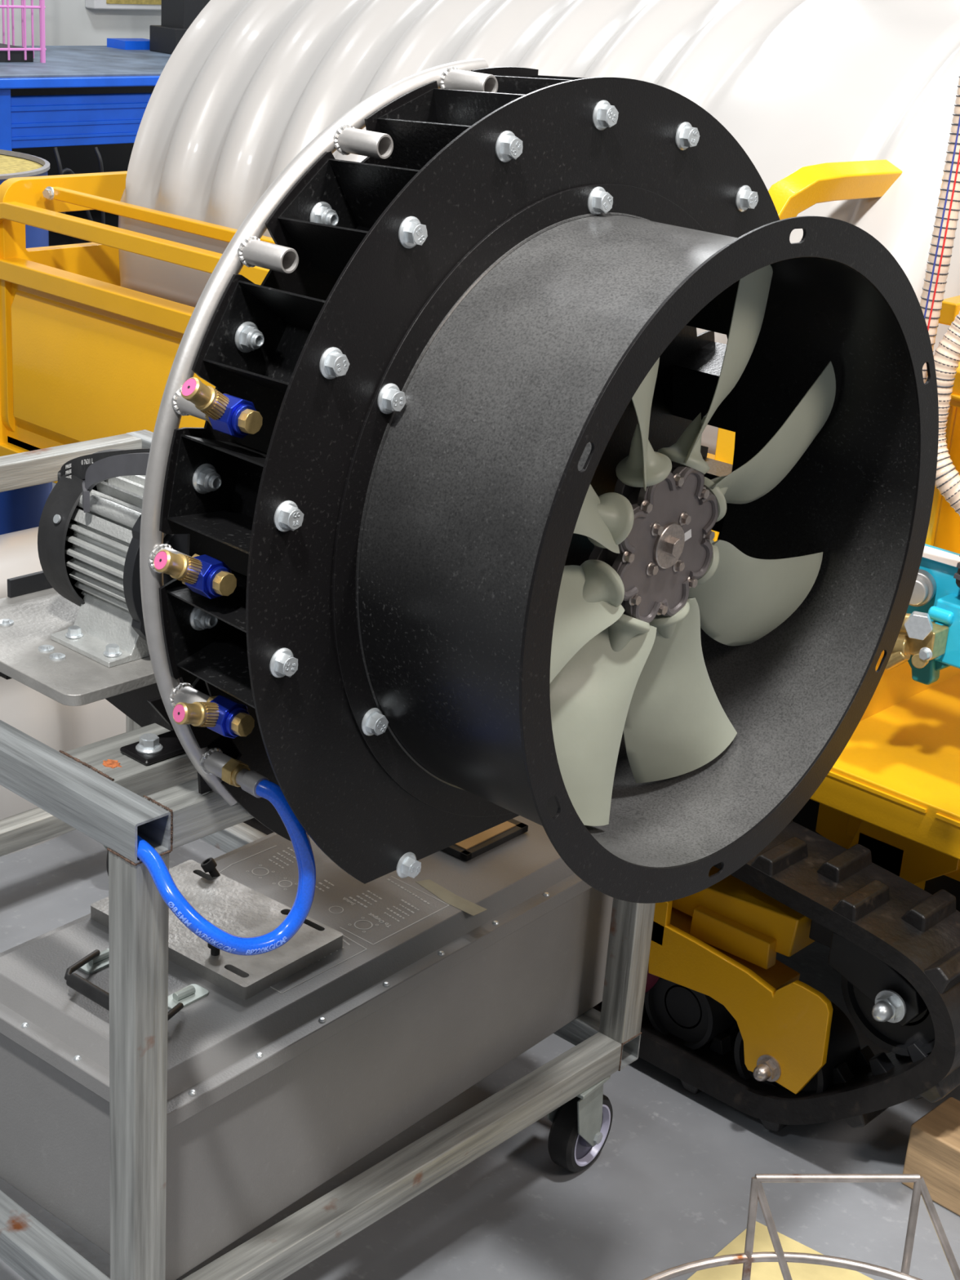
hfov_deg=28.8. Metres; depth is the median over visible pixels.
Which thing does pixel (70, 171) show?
hanging cable
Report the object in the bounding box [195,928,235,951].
print
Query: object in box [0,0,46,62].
wire crate
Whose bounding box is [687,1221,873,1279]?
cardboard sheet
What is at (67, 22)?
wall
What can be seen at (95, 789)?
equipment cart
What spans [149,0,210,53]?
steel column
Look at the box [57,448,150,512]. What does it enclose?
cover
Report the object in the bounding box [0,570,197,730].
plate
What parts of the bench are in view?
bench leg, trim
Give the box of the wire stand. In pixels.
[642,1173,959,1279]
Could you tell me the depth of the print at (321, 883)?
2.21 m
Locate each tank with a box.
[0,526,125,855]
[118,0,959,454]
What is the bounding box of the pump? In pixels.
[880,543,959,684]
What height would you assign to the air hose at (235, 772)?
0.166 m
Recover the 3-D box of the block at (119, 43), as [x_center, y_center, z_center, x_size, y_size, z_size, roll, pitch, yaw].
[-1.177,-2.026,6.355,0.100,0.028,0.150,22,27,38]
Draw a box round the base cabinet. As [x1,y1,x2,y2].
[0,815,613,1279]
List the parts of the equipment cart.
rail, rail, cross rail, post, post, cross rail, rail, rail, post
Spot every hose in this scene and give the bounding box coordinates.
[137,758,315,955]
[920,75,959,383]
[927,311,959,516]
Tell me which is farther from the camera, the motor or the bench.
the bench
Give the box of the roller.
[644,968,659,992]
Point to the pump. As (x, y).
(930, 631)
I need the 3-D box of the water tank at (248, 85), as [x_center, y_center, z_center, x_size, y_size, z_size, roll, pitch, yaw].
[0.320,-0.754,3.449,1.711,1.050,1.220,22,27,38]
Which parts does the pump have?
pump leg, vented engine guard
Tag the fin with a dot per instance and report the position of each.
(510, 84)
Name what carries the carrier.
on the floor
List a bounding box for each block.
[106,38,149,49]
[901,1097,959,1216]
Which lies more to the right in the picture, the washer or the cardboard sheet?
the cardboard sheet
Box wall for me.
[0,0,161,45]
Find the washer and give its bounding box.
[653,522,684,568]
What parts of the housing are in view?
support plate, support plate, plate, plate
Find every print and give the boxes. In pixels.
[81,458,93,464]
[168,901,191,926]
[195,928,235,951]
[218,844,448,993]
[245,936,286,954]
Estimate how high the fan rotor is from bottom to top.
0.530 m
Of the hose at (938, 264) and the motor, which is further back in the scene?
the hose at (938, 264)
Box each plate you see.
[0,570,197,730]
[90,857,342,999]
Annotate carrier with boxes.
[0,160,959,1132]
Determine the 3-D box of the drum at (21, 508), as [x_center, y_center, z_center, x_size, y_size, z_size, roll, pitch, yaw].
[-1.180,-0.505,4.454,0.316,0.627,0.316,22,27,38]
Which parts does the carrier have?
guard rail, strap rail, roller plate, guide plate, roller plate, tension arm, upright plate, short rail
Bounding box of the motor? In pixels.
[37,448,187,667]
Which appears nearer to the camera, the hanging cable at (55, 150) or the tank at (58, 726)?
the tank at (58, 726)
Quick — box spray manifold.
[139,57,497,805]
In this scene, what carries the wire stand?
on the floor
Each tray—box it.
[686,298,726,334]
[702,457,733,532]
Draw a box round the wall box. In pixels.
[85,0,161,10]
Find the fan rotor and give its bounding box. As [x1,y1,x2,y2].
[550,264,835,826]
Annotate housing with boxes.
[120,66,938,903]
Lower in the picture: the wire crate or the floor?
the floor
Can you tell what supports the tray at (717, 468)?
on the housing
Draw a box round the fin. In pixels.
[493,75,587,94]
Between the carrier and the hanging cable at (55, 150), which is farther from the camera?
the hanging cable at (55, 150)
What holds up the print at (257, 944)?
attached to the air hose at (235, 772)
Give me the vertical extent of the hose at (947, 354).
0.293 m
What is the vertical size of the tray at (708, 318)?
0.095 m
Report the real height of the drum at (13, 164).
0.862 m
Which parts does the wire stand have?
leg, leg, ring rod, rod, leg, leg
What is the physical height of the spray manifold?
0.664 m
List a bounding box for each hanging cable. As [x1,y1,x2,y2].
[53,146,65,213]
[57,168,93,221]
[93,146,105,224]
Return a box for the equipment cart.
[0,429,655,1279]
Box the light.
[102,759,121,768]
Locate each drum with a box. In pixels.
[0,149,52,491]
[0,482,50,534]
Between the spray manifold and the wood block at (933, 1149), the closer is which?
the spray manifold
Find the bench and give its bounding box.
[0,45,171,246]
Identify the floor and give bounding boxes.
[0,482,959,1279]

